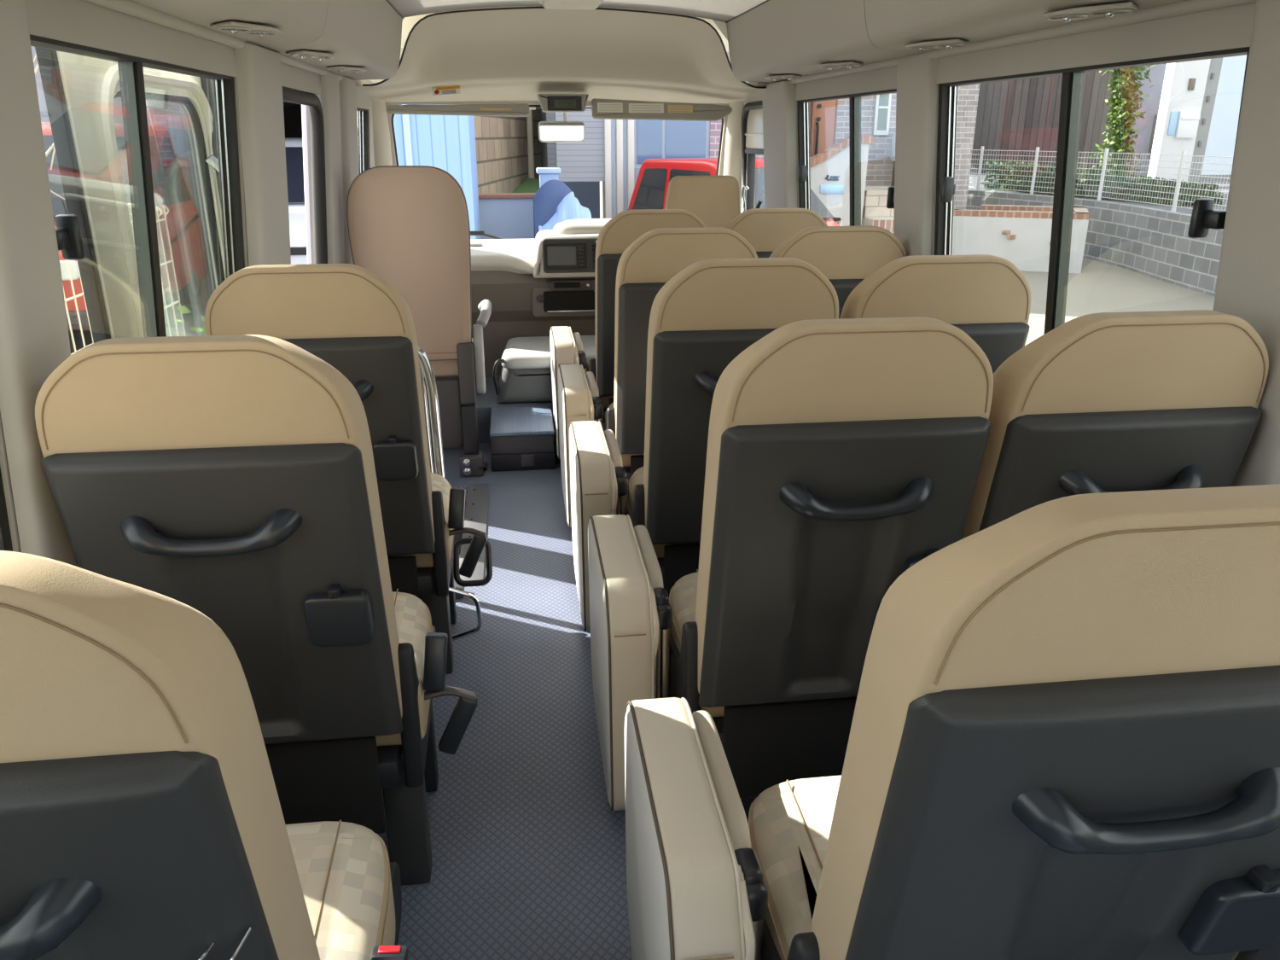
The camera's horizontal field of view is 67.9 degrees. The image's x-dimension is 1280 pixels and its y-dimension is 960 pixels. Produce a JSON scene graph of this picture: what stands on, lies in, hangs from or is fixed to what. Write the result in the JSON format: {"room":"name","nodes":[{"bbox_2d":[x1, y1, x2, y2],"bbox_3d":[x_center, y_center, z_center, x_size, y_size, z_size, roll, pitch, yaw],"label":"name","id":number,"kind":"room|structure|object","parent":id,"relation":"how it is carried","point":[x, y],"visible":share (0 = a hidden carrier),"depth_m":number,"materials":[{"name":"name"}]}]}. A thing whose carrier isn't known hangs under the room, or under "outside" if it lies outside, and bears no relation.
{"room":"vehicle interior","nodes":[
{"label":"vehicle interior","id":0,"kind":"room"},
{"bbox_2d":[0,0,375,552],"bbox_3d":[-0.995,0.113,1.981,0.202,2.050,6.570,-3,20,-7],"label":"window frame","id":1,"kind":"structure","parent":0,"point":[80,22],"depth_m":1.72,"materials":[{"name":"grey plastic"}]},
{"bbox_2d":[0,466,12,551],"bbox_3d":[-0.732,0.197,0.170,0.104,0.750,2.270,-3,20,-7],"label":"window","id":2,"kind":"structure","parent":1,"relation":"in","point":[5,536],"depth_m":1.30,"materials":[{"name":"glass"}]},
{"bbox_2d":[0,0,78,567],"bbox_3d":[-0.874,0.091,1.434,0.149,1.565,0.185,-3,20,-7],"label":"trim","id":3,"kind":"structure","parent":1,"relation":"attached to","point":[34,336],"depth_m":1.28,"materials":[{"name":"grey plastic"}]},
{"bbox_2d":[34,46,225,343],"bbox_3d":[-1.166,-0.292,2.729,0.139,2.100,1.512,0,20,-1],"label":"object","id":4,"kind":"structure","parent":1,"relation":"in","point":[80,91],"depth_m":1.94,"materials":[{"name":"white paint"}]},
{"bbox_2d":[29,34,244,337],"bbox_3d":[-0.971,-0.441,1.925,0.106,0.750,1.105,-3,20,-7],"label":"window","id":5,"kind":"structure","parent":1,"relation":"in","point":[130,70],"depth_m":1.85,"materials":[{"name":"black rubber"}]},
{"bbox_2d":[82,0,354,81],"bbox_3d":[-0.831,-0.684,1.274,0.027,0.028,5.750,-3,20,-7],"label":"trim","id":6,"kind":"structure","parent":1,"relation":"attached to","point":[127,7],"depth_m":1.89,"materials":[{"name":"grey plastic"}]},
{"bbox_2d":[128,0,327,44],"bbox_3d":[-0.750,-0.865,1.377,0.249,0.260,2.096,-3,20,-7],"label":"trim","id":7,"kind":"structure","parent":1,"relation":"attached to","point":[299,20],"depth_m":1.94,"materials":[{"name":"grey plastic"}]},
{"bbox_2d":[209,21,282,37],"bbox_3d":[-0.829,-0.949,2.009,0.120,0.016,0.219,8,21,20],"label":"outlet","id":8,"kind":"object","parent":1,"relation":"attached to","point":[232,26],"visible":1,"depth_m":1.97,"materials":[{"name":"grey plastic"}]},
{"bbox_2d":[234,44,290,266],"bbox_3d":[-1.045,-0.378,2.724,0.159,1.565,0.350,-3,20,-7],"label":"trim","id":9,"kind":"structure","parent":1,"relation":"attached to","point":[258,70],"depth_m":2.46,"materials":[{"name":"grey plastic"}]},
{"bbox_2d":[282,86,327,263],"bbox_3d":[-1.159,-0.401,3.301,0.184,1.778,0.721,-3,20,-7],"label":"trim","id":10,"kind":"structure","parent":1,"relation":"attached to","point":[289,95],"depth_m":3.39,"materials":[{"name":"black rubber"}]},
{"bbox_2d":[301,104,313,264],"bbox_3d":[-1.248,-0.511,3.656,0.179,1.743,0.040,-1,20,-3],"label":"trim","id":11,"kind":"structure","parent":1,"relation":"attached to","point":[305,109],"depth_m":3.43,"materials":[{"name":"grey paint"}]},
{"bbox_2d":[255,0,402,80],"bbox_3d":[-0.990,-1.505,3.137,0.249,0.260,1.672,-3,20,-7],"label":"trim","id":12,"kind":"structure","parent":1,"relation":"attached to","point":[366,34],"depth_m":3.01,"materials":[{"name":"grey plastic"}]},
{"bbox_2d":[320,72,344,263],"bbox_3d":[-1.185,-0.738,3.716,0.149,1.565,0.250,-3,20,-7],"label":"trim","id":13,"kind":"structure","parent":1,"relation":"attached to","point":[329,83],"depth_m":3.51,"materials":[{"name":"grey plastic"}]},
{"bbox_2d":[338,77,359,264],"bbox_3d":[-1.224,-0.855,4.038,0.159,1.565,0.280,-3,20,-7],"label":"trim","id":14,"kind":"structure","parent":1,"relation":"attached to","point":[347,86],"depth_m":3.78,"materials":[{"name":"grey plastic"}]},
{"bbox_2d":[356,107,368,174],"bbox_3d":[-1.300,-1.338,4.335,0.098,0.670,0.600,-3,20,-7],"label":"window","id":15,"kind":"structure","parent":1,"relation":"in","point":[362,113],"depth_m":4.53,"materials":[{"name":"black metal"}]},
{"bbox_2d":[357,98,392,166],"bbox_3d":[-1.342,-1.555,4.873,0.170,0.856,0.419,-3,20,-7],"label":"trim","id":16,"kind":"structure","parent":1,"relation":"attached to","point":[381,128],"depth_m":4.69,"materials":[{"name":"beige plastic"}]},
{"bbox_2d":[476,377,555,442],"bbox_3d":[-0.371,-0.485,5.062,1.950,0.170,1.250,-3,20,-7],"label":"floor","id":17,"kind":"structure","parent":0,"point":[485,402],"depth_m":4.45,"materials":[{"name":"grey rubber"}]},
{"bbox_2d":[424,218,610,378],"bbox_3d":[-0.406,-0.993,5.091,1.930,0.785,0.733,-3,20,-7],"label":"dashboard","id":18,"kind":"object","parent":17,"relation":"on","point":[532,287],"visible":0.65,"depth_m":4.78,"materials":[{"name":"grey plastic"}]},
{"bbox_2d":[552,218,610,234],"bbox_3d":[-0.110,-1.305,4.925,0.682,0.085,0.306,-3,20,-7],"label":"hood","id":19,"kind":"object","parent":18,"relation":"attached to","point":[583,226],"depth_m":4.78,"materials":[{"name":"grey plastic"}]},
{"bbox_2d":[492,335,595,403],"bbox_3d":[-0.381,-0.541,4.618,0.651,0.239,0.486,-3,20,-7],"label":"engine cover","id":20,"kind":"object","parent":17,"relation":"on","point":[525,376],"visible":0.58,"depth_m":4.43,"materials":[{"name":"grey plastic"}]},
{"bbox_2d":[664,175,740,227],"bbox_3d":[0.256,-0.931,4.550,0.420,1.018,0.492,-3,20,-7],"label":"seat","id":21,"kind":"object","parent":17,"relation":"on","point":[713,200],"visible":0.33,"depth_m":4.19,"materials":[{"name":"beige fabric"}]},
{"bbox_2d":[357,47,748,175],"bbox_3d":[-0.451,-1.229,5.455,2.050,2.200,0.877,-3,20,-7],"label":"wall","id":22,"kind":"structure","parent":0,"point":[374,81],"depth_m":4.75,"materials":[{"name":"beige plastic"}]},
{"bbox_2d":[537,93,588,112],"bbox_3d":[-0.378,-1.851,4.668,0.246,0.080,0.127,-3,20,-7],"label":"clock display","id":23,"kind":"object","parent":22,"relation":"attached to","point":[549,102],"visible":1,"depth_m":4.61,"materials":[{"name":"grey plastic"}]},
{"bbox_2d":[538,112,584,142],"bbox_3d":[-0.384,-1.722,4.641,0.225,0.134,0.063,-3,20,-7],"label":"mirror","id":24,"kind":"object","parent":23,"relation":"attached to","point":[565,130],"visible":1,"depth_m":4.62,"materials":[{"name":"white mirror"}]},
{"bbox_2d":[539,122,584,141],"bbox_3d":[-0.381,-1.694,4.621,0.217,0.088,0.007,-3,20,-7],"label":"mirror glass","id":25,"kind":"object","parent":24,"relation":"attached to","point":[549,131],"depth_m":4.62,"materials":[{"name":"white mirror"}]},
{"bbox_2d":[401,10,729,52],"bbox_3d":[-0.411,-2.152,4.788,1.990,0.390,0.050,-3,20,-7],"label":"trim","id":26,"kind":"structure","parent":22,"relation":"attached to","point":[408,23],"depth_m":4.65,"materials":[{"name":"white paint"}]},
{"bbox_2d":[360,8,756,104],"bbox_3d":[-0.350,-1.930,4.367,2.020,0.351,0.740,-3,20,-7],"label":"panel","id":27,"kind":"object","parent":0,"point":[504,55],"depth_m":4.37,"materials":[{"name":"beige plastic"}]},
{"bbox_2d":[386,103,535,116],"bbox_3d":[-0.866,-1.797,4.614,0.715,0.061,0.038,-3,20,-7],"label":"sun visor","id":28,"kind":"object","parent":27,"relation":"attached to","point":[510,109],"visible":1,"depth_m":4.61,"materials":[{"name":"grey plastic"}]},
{"bbox_2d":[585,98,732,121],"bbox_3d":[0.097,-1.841,4.729,0.736,0.105,0.049,-3,20,-7],"label":"sun visor","id":29,"kind":"object","parent":27,"relation":"attached to","point":[601,108],"visible":1,"depth_m":4.71,"materials":[{"name":"grey plastic"}]},
{"bbox_2d":[377,440,756,959],"bbox_3d":[-0.007,0.590,2.439,2.090,0.060,6.850,-3,20,-7],"label":"floor","id":30,"kind":"structure","parent":0,"point":[528,845],"depth_m":2.13,"materials":[{"name":"plastic"}]},
{"bbox_2d":[0,550,407,959],"bbox_3d":[-0.494,0.484,1.031,0.575,1.102,0.611,-3,20,-7],"label":"passenger seat","id":31,"kind":"object","parent":30,"relation":"on","point":[142,817],"visible":1,"depth_m":0.68,"materials":[{"name":"beige fabric"}]},
{"bbox_2d":[285,820,395,959],"bbox_3d":[-0.554,0.607,1.185,0.467,0.155,0.375,-3,20,-7],"label":"cushion","id":32,"kind":"object","parent":31,"relation":"on","point":[346,875],"depth_m":1.23,"materials":[{"name":"beige fabric"}]},
{"bbox_2d":[34,334,477,885],"bbox_3d":[-0.586,0.239,1.705,0.575,1.102,0.611,-3,20,-7],"label":"passenger seat","id":33,"kind":"object","parent":30,"relation":"on","point":[232,480],"visible":0.77,"depth_m":1.38,"materials":[{"name":"grey plastic"}]},
{"bbox_2d":[375,591,432,746],"bbox_3d":[-0.646,0.362,1.859,0.467,0.155,0.375,-3,20,-7],"label":"cushion","id":34,"kind":"object","parent":33,"relation":"on","point":[413,616],"depth_m":1.83,"materials":[{"name":"beige fabric"}]},
{"bbox_2d":[204,263,487,674],"bbox_3d":[-0.683,-0.020,2.419,0.575,1.102,0.611,-3,20,-7],"label":"passenger seat","id":35,"kind":"object","parent":30,"relation":"on","point":[348,317],"visible":0.55,"depth_m":2.07,"materials":[{"name":"leather"}]},
{"bbox_2d":[387,472,453,567],"bbox_3d":[-0.744,0.103,2.572,0.467,0.155,0.375,-3,20,-7],"label":"cushion","id":36,"kind":"object","parent":35,"relation":"on","point":[439,483],"depth_m":2.45,"materials":[{"name":"beige fabric"}]},
{"bbox_2d":[448,537,492,640],"bbox_3d":[-0.481,0.313,2.721,0.116,0.219,0.255,-3,20,-7],"label":"loop","id":37,"kind":"object","parent":35,"relation":"attached to","point":[458,580],"visible":0.84,"depth_m":2.76,"materials":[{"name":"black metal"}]},
{"bbox_2d":[346,165,491,477],"bbox_3d":[-0.895,-0.678,4.015,0.532,1.248,0.546,-3,20,-7],"label":"seat","id":38,"kind":"object","parent":30,"relation":"on","point":[408,225],"visible":0.74,"depth_m":3.72,"materials":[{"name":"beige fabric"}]},
{"bbox_2d":[418,337,472,377],"bbox_3d":[-0.930,-0.538,4.140,0.420,0.100,0.400,-3,20,-7],"label":"cushion","id":39,"kind":"object","parent":38,"relation":"on","point":[440,368],"depth_m":3.97,"materials":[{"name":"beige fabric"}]},
{"bbox_2d":[417,344,464,599],"bbox_3d":[-0.793,-0.022,2.817,0.486,0.834,0.077,-3,20,-7],"label":"rail","id":40,"kind":"object","parent":30,"relation":"on","point":[424,360],"visible":0.37,"depth_m":2.77,"materials":[{"name":"silver metal"}]},
{"bbox_2d":[463,483,488,535],"bbox_3d":[-0.628,0.112,3.654,0.085,0.009,0.544,-3,20,-7],"label":"plate","id":41,"kind":"object","parent":30,"relation":"on","point":[476,510],"depth_m":3.67,"materials":[{"name":"grey metal"}]},
{"bbox_2d":[489,405,554,471],"bbox_3d":[-0.525,-0.189,4.246,0.273,0.172,0.422,-3,20,-7],"label":"box","id":42,"kind":"object","parent":30,"relation":"on","point":[521,438],"visible":1,"depth_m":4.07,"materials":[{"name":"grey plastic"}]},
{"bbox_2d":[549,325,587,459],"bbox_3d":[-0.310,-0.370,4.175,0.141,0.559,0.473,-3,20,-7],"label":"seat","id":43,"kind":"object","parent":30,"relation":"on","point":[567,347],"visible":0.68,"depth_m":3.98,"materials":[{"name":"leather"}]},
{"bbox_2d":[557,364,603,527],"bbox_3d":[-0.215,-0.115,3.474,0.141,0.559,0.473,-3,20,-7],"label":"seat","id":44,"kind":"object","parent":30,"relation":"on","point":[578,398],"visible":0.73,"depth_m":3.28,"materials":[{"name":"leather"}]},
{"bbox_2d":[569,420,628,631],"bbox_3d":[-0.119,0.140,2.772,0.141,0.559,0.473,-3,20,-7],"label":"seat","id":45,"kind":"object","parent":30,"relation":"on","point":[598,479],"visible":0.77,"depth_m":2.57,"materials":[{"name":"leather"}]},
{"bbox_2d":[587,514,672,811],"bbox_3d":[-0.023,0.395,2.071,0.141,0.559,0.473,-3,20,-7],"label":"seat","id":46,"kind":"object","parent":30,"relation":"on","point":[631,612],"visible":0.82,"depth_m":1.87,"materials":[{"name":"leather"}]},
{"bbox_2d":[588,209,706,423],"bbox_3d":[0.015,-0.551,3.879,0.457,1.102,0.603,-3,20,-7],"label":"passenger seat","id":47,"kind":"object","parent":30,"relation":"on","point":[625,228],"visible":0.24,"depth_m":3.49,"materials":[{"name":"beige leather"}]},
{"bbox_2d":[588,366,614,408],"bbox_3d":[0.009,-0.430,4.038,0.442,0.156,0.375,-3,20,-7],"label":"cushion","id":48,"kind":"object","parent":47,"relation":"on","point":[605,400],"depth_m":3.85,"materials":[{"name":"beige fabric"}]},
{"bbox_2d":[602,227,757,493],"bbox_3d":[0.109,-0.302,3.195,0.457,1.102,0.603,-3,20,-7],"label":"passenger seat","id":49,"kind":"object","parent":30,"relation":"on","point":[655,257],"visible":0.32,"depth_m":2.81,"materials":[{"name":"beige leather"}]},
{"bbox_2d":[605,401,644,466],"bbox_3d":[0.103,-0.181,3.353,0.442,0.156,0.375,-3,20,-7],"label":"cushion","id":50,"kind":"object","parent":49,"relation":"on","point":[625,457],"depth_m":3.17,"materials":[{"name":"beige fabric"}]},
{"bbox_2d":[624,697,767,959],"bbox_3d":[0.072,0.649,1.370,0.141,0.559,0.473,-3,20,-7],"label":"seat","id":51,"kind":"object","parent":30,"relation":"on","point":[696,889],"visible":1,"depth_m":1.21,"materials":[{"name":"leather"}]},
{"bbox_2d":[627,257,838,597],"bbox_3d":[0.203,-0.053,2.510,0.457,1.102,0.603,-3,20,-7],"label":"passenger seat","id":52,"kind":"object","parent":30,"relation":"on","point":[712,311],"visible":0.48,"depth_m":2.13,"materials":[{"name":"leather"}]},
{"bbox_2d":[628,466,700,558],"bbox_3d":[0.196,0.068,2.668,0.442,0.156,0.375,-3,20,-7],"label":"cushion","id":53,"kind":"object","parent":52,"relation":"on","point":[637,478],"depth_m":2.63,"materials":[{"name":"beige fabric"}]},
{"bbox_2d":[724,208,827,257],"bbox_3d":[0.472,-0.571,3.934,0.457,1.102,0.603,-3,20,-7],"label":"passenger seat","id":54,"kind":"object","parent":30,"relation":"on","point":[765,229],"visible":0.07,"depth_m":3.51,"materials":[{"name":"beige leather"}]},
{"bbox_2d":[669,316,993,797],"bbox_3d":[0.296,0.195,1.825,0.457,1.102,0.603,-3,20,-7],"label":"passenger seat","id":55,"kind":"object","parent":30,"relation":"on","point":[843,455],"visible":0.7,"depth_m":1.51,"materials":[{"name":"grey plastic"}]},
{"bbox_2d":[669,572,724,717],"bbox_3d":[0.290,0.316,1.983,0.442,0.156,0.375,-3,20,-7],"label":"cushion","id":56,"kind":"object","parent":55,"relation":"on","point":[683,595],"depth_m":1.94,"materials":[{"name":"beige fabric"}]},
{"bbox_2d":[769,225,907,319],"bbox_3d":[0.565,-0.322,3.250,0.457,1.102,0.603,-3,20,-7],"label":"passenger seat","id":57,"kind":"object","parent":30,"relation":"on","point":[846,255],"visible":0.06,"depth_m":2.83,"materials":[{"name":"beige leather"}]},
{"bbox_2d":[840,254,1031,373],"bbox_3d":[0.659,-0.073,2.565,0.457,1.102,0.603,-3,20,-7],"label":"passenger seat","id":58,"kind":"object","parent":30,"relation":"on","point":[986,297],"visible":0.18,"depth_m":2.16,"materials":[{"name":"beige leather"}]},
{"bbox_2d":[748,483,1279,959],"bbox_3d":[0.389,0.443,1.144,0.457,1.102,0.603,-3,20,-7],"label":"passenger seat","id":59,"kind":"object","parent":30,"relation":"on","point":[1063,743],"visible":0.91,"depth_m":0.78,"materials":[{"name":"beige fabric"}]},
{"bbox_2d":[748,775,841,959],"bbox_3d":[0.383,0.564,1.302,0.442,0.156,0.375,-3,20,-7],"label":"cushion","id":60,"kind":"object","parent":59,"relation":"on","point":[789,823],"depth_m":1.29,"materials":[{"name":"beige fabric"}]},
{"bbox_2d":[962,309,1268,538],"bbox_3d":[0.752,0.175,1.880,0.457,1.102,0.603,-3,20,-7],"label":"passenger seat","id":61,"kind":"object","parent":30,"relation":"on","point":[1126,401],"visible":0.3,"depth_m":1.49,"materials":[{"name":"beige leather"}]},
{"bbox_2d":[1231,940,1279,959],"bbox_3d":[0.845,0.423,1.199,0.457,1.102,0.603,-3,20,-7],"label":"passenger seat","id":62,"kind":"object","parent":30,"relation":"on","point":[1272,952],"visible":0.02,"depth_m":1.02,"materials":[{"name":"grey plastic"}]},
{"bbox_2d":[388,0,766,22],"bbox_3d":[0.063,-0.977,1.289,1.344,0.052,5.750,-3,20,-7],"label":"ceiling","id":63,"kind":"structure","parent":0,"point":[720,10],"depth_m":3.78,"materials":[{"name":"grey plastic"}]},
{"bbox_2d":[538,0,604,9],"bbox_3d":[-0.259,-1.839,3.641,0.250,0.030,0.370,-3,20,-7],"label":"recessed light","id":64,"kind":"object","parent":63,"relation":"in","point":[551,4],"visible":1,"depth_m":3.66,"materials":[{"name":"white plastic"}]},
{"bbox_2d":[739,1,1256,255],"bbox_3d":[1.016,0.025,2.224,0.202,2.050,6.570,-3,20,-7],"label":"window frame","id":65,"kind":"structure","parent":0,"point":[1229,27],"depth_m":1.99,"materials":[{"name":"grey plastic"}]},
{"bbox_2d":[362,6,765,88],"bbox_3d":[-0.303,-1.826,4.012,1.720,0.312,0.007,-3,20,-7],"label":"trim","id":66,"kind":"structure","parent":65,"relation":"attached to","point":[512,8],"depth_m":3.96,"materials":[{"name":"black plastic"}]},
{"bbox_2d":[723,100,744,193],"bbox_3d":[0.522,-1.637,5.098,0.170,0.856,0.419,-3,20,-7],"label":"trim","id":67,"kind":"structure","parent":65,"relation":"attached to","point":[732,164],"depth_m":4.93,"materials":[{"name":"beige plastic"}]},
{"bbox_2d":[741,100,763,211],"bbox_3d":[0.576,-1.484,4.708,0.095,0.724,0.550,-3,20,-7],"label":"window","id":68,"kind":"structure","parent":65,"relation":"in","point":[752,115],"depth_m":4.79,"materials":[{"name":"grey metal"}]},
{"bbox_2d":[762,81,797,208],"bbox_3d":[0.649,-0.969,4.352,0.169,1.565,0.395,-3,20,-7],"label":"trim","id":69,"kind":"structure","parent":65,"relation":"attached to","point":[779,113],"depth_m":4.07,"materials":[{"name":"grey plastic"}]},
{"bbox_2d":[726,0,929,82],"bbox_3d":[0.598,-1.574,3.328,0.249,0.260,1.672,-3,20,-7],"label":"trim","id":70,"kind":"structure","parent":65,"relation":"attached to","point":[774,37],"depth_m":3.17,"materials":[{"name":"grey plastic"}]},
{"bbox_2d":[797,88,896,226],"bbox_3d":[0.772,-1.022,3.523,0.105,0.750,1.135,-3,20,-7],"label":"window","id":71,"kind":"structure","parent":65,"relation":"in","point":[804,179],"depth_m":3.45,"materials":[{"name":"clear glass"}]},
{"bbox_2d":[893,54,937,255],"bbox_3d":[0.846,-0.473,2.987,0.149,1.565,0.245,-3,20,-7],"label":"trim","id":72,"kind":"structure","parent":65,"relation":"attached to","point":[916,76],"depth_m":2.76,"materials":[{"name":"grey plastic"}]},
{"bbox_2d":[771,0,1256,84],"bbox_3d":[0.957,-0.763,1.489,0.027,0.028,5.750,-3,20,-7],"label":"trim","id":73,"kind":"structure","parent":65,"relation":"attached to","point":[1188,7],"depth_m":1.98,"materials":[{"name":"grey plastic"}]},
{"bbox_2d":[864,0,1187,51],"bbox_3d":[0.838,-0.935,1.568,0.249,0.260,2.096,-3,20,-7],"label":"trim","id":74,"kind":"structure","parent":65,"relation":"attached to","point":[895,25],"depth_m":2.12,"materials":[{"name":"grey plastic"}]},
{"bbox_2d":[1043,1,1139,22],"bbox_3d":[0.821,-0.849,1.734,0.120,0.016,0.219,-14,24,-34],"label":"outlet","id":75,"kind":"object","parent":65,"relation":"attached to","point":[1108,10],"visible":1,"depth_m":1.70,"materials":[{"name":"grey plastic"}]},
{"bbox_2d":[934,46,1250,334],"bbox_3d":[0.952,-0.540,2.197,0.106,0.750,1.200,-3,20,-7],"label":"window","id":76,"kind":"structure","parent":65,"relation":"in","point":[1204,218],"depth_m":2.14,"materials":[{"name":"black metal"}]},
{"bbox_2d":[1212,0,1279,486],"bbox_3d":[1.029,0.014,1.647,0.149,1.565,0.210,-3,20,-7],"label":"trim","id":77,"kind":"structure","parent":65,"relation":"attached to","point":[1248,285],"depth_m":1.50,"materials":[{"name":"grey plastic"}]},
{"label":"outside","id":78,"kind":"structure","parent":0,"visible":0},
{"bbox_2d":[68,181,1214,354],"bbox_3d":[-2.333,-4.897,19.356,120.000,0.001,120.000,-3,20,-7],"label":"ground","id":79,"kind":"structure","parent":78,"point":[1100,287],"depth_m":12.42,"materials":[{"name":"concrete"}]},
{"bbox_2d":[62,203,186,354],"bbox_3d":[-2.629,-0.426,4.621,0.060,1.660,2.634,-3,20,-7],"label":"mesh fence","id":80,"kind":"object","parent":79,"relation":"on","point":[159,220],"visible":0.11,"depth_m":5.47,"materials":[{"name":"beige metal"}]},
{"bbox_2d":[41,122,208,330],"bbox_3d":[-5.863,-2.597,9.749,1.920,2.000,3.559,-3,20,-7],"label":"vehicle","id":81,"kind":"object","parent":79,"relation":"on","point":[171,188],"visible":0.36,"depth_m":10.48,"materials":[{"name":"red paint"}]},
{"bbox_2d":[113,96,302,305],"bbox_3d":[-5.268,-5.653,13.532,3.850,5.400,5.200,-3,20,-7],"label":"house","id":82,"kind":"structure","parent":79,"relation":"on","point":[173,116],"depth_m":11.39,"materials":[{"name":"grey concrete"}]},
{"bbox_2d":[285,137,307,264],"bbox_3d":[-4.251,-3.652,12.973,1.980,1.919,3.844,-3,20,-7],"label":"van","id":83,"kind":"object","parent":79,"relation":"on","point":[293,146],"visible":0.06,"depth_m":11.85,"materials":[{"name":"white paint"}]},
{"bbox_2d":[358,104,480,239],"bbox_3d":[-2.370,-3.192,9.833,1.500,3.300,1.900,-3,20,-7],"label":"building","id":84,"kind":"structure","parent":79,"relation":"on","point":[445,142],"depth_m":9.00,"materials":[{"name":"blue"}]},
{"bbox_2d":[478,192,535,238],"bbox_3d":[-1.663,-2.643,11.149,0.970,1.370,0.260,-3,20,-7],"label":"wall","id":85,"kind":"structure","parent":79,"relation":"on","point":[502,215],"depth_m":10.92,"materials":[{"name":"paint"}]},
{"bbox_2d":[473,108,541,193],"bbox_3d":[-1.992,-5.396,15.753,0.414,3.400,9.724,1,20,2],"label":"wall","id":86,"kind":"structure","parent":79,"relation":"on","point":[509,149],"depth_m":13.95,"materials":[{"name":"beige brick"}]},
{"bbox_2d":[533,179,591,238],"bbox_3d":[-0.621,-2.407,10.190,0.988,1.540,1.134,-3,20,-7],"label":"motorbike","id":87,"kind":"object","parent":79,"relation":"on","point":[554,203],"visible":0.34,"depth_m":10.03,"materials":[{"name":"blue"}]},
{"bbox_2d":[540,108,763,218],"bbox_3d":[0.209,-8.075,15.512,3.700,8.600,6.060,-3,20,-7],"label":"house","id":88,"kind":"structure","parent":79,"relation":"on","point":[613,153],"depth_m":13.54,"materials":[{"name":"white"}]},
{"bbox_2d":[627,157,841,226],"bbox_3d":[1.392,-3.208,12.192,1.870,1.719,3.443,-15,25,-36],"label":"car","id":89,"kind":"object","parent":79,"relation":"on","point":[654,176],"visible":0.06,"depth_m":12.19,"materials":[{"name":"red paint"}]},
{"bbox_2d":[809,134,874,226],"bbox_3d":[2.823,-4.204,14.514,1.310,2.005,0.270,-3,20,-7],"label":"wall","id":90,"kind":"structure","parent":79,"relation":"on","point":[830,167],"depth_m":14.29,"materials":[{"name":"paint"}]},
{"bbox_2d":[861,186,894,233],"bbox_3d":[3.935,-4.005,15.145,0.950,1.200,1.950,-3,20,-7],"label":"entrance steps","id":91,"kind":"structure","parent":79,"relation":"on","point":[875,212],"depth_m":14.74,"materials":[{"name":"beige brick"}]},
{"bbox_2d":[808,83,980,209],"bbox_3d":[3.571,-8.829,17.879,3.500,8.400,6.192,-3,20,-7],"label":"brick house","id":92,"kind":"structure","parent":79,"relation":"on","point":[829,119],"depth_m":15.89,"materials":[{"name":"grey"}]},
{"bbox_2d":[951,204,1089,273],"bbox_3d":[5.759,-3.999,15.584,2.781,0.890,1.556,8,21,21],"label":"wall","id":93,"kind":"structure","parent":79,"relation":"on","point":[1021,235],"depth_m":14.83,"materials":[{"name":"white concrete"}]},
{"bbox_2d":[965,189,1223,296],"bbox_3d":[7.462,-3.690,14.790,1.134,1.050,12.208,-2,20,-6],"label":"wall","id":94,"kind":"structure","parent":79,"relation":"on","point":[1155,243],"depth_m":14.50,"materials":[{"name":"brick"}]},
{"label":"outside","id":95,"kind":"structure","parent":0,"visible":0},
{"bbox_2d":[968,174,1230,214],"bbox_3d":[19.291,-7.472,25.127,27.500,0.900,33.000,-3,20,-7],"label":"terrace","id":96,"kind":"object","parent":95,"point":[1162,206],"visible":0.1,"depth_m":18.58,"materials":[{"name":"concrete"}]},
{"bbox_2d":[970,69,1119,174],"bbox_3d":[11.877,-12.048,27.880,6.150,5.820,0.180,-3,20,-7],"label":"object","id":97,"kind":"object","parent":96,"relation":"on","point":[1019,114],"visible":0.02,"depth_m":28.28,"materials":[{"name":"brown wood"}]},
{"bbox_2d":[969,145,1233,211],"bbox_3d":[7.663,-4.735,14.987,0.934,0.900,11.464,-3,20,-7],"label":"mesh fence","id":98,"kind":"object","parent":96,"relation":"on","point":[1183,155],"visible":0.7,"depth_m":15.94,"materials":[{"name":"white metal"}]},
{"bbox_2d":[980,160,1224,206],"bbox_3d":[8.563,-5.727,18.183,1.057,0.618,5.817,-5,21,-13],"label":"hedge","id":99,"kind":"object","parent":96,"relation":"on","point":[1012,165],"visible":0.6,"depth_m":17.45,"materials":[{"name":"green plant"}]},
{"bbox_2d":[1078,64,1155,175],"bbox_3d":[11.765,-9.842,23.401,3.643,4.766,1.271,-3,20,-7],"label":"ivy plant","id":100,"kind":"object","parent":96,"relation":"on","point":[1121,117],"visible":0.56,"depth_m":23.63,"materials":[{"name":"green plant"}]},
{"bbox_2d":[1109,64,1166,176],"bbox_3d":[13.981,-9.574,25.129,2.950,3.050,0.220,-3,20,-7],"label":"wall","id":101,"kind":"structure","parent":96,"relation":"on","point":[1144,140],"depth_m":24.95,"materials":[{"name":"grey paint"}]},
{"bbox_2d":[1146,57,1223,183],"bbox_3d":[11.989,-9.124,20.555,1.147,5.368,0.942,-3,20,-7],"label":"building","id":102,"kind":"structure","parent":96,"relation":"on","point":[1189,92],"depth_m":20.73,"materials":[{"name":"white paint"}]},
{"bbox_2d":[1199,54,1246,181],"bbox_3d":[17.914,-10.944,23.747,8.122,6.608,0.821,-3,20,-7],"label":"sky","id":103,"kind":"structure","parent":96,"relation":"on","point":[1222,135],"depth_m":23.62,"materials":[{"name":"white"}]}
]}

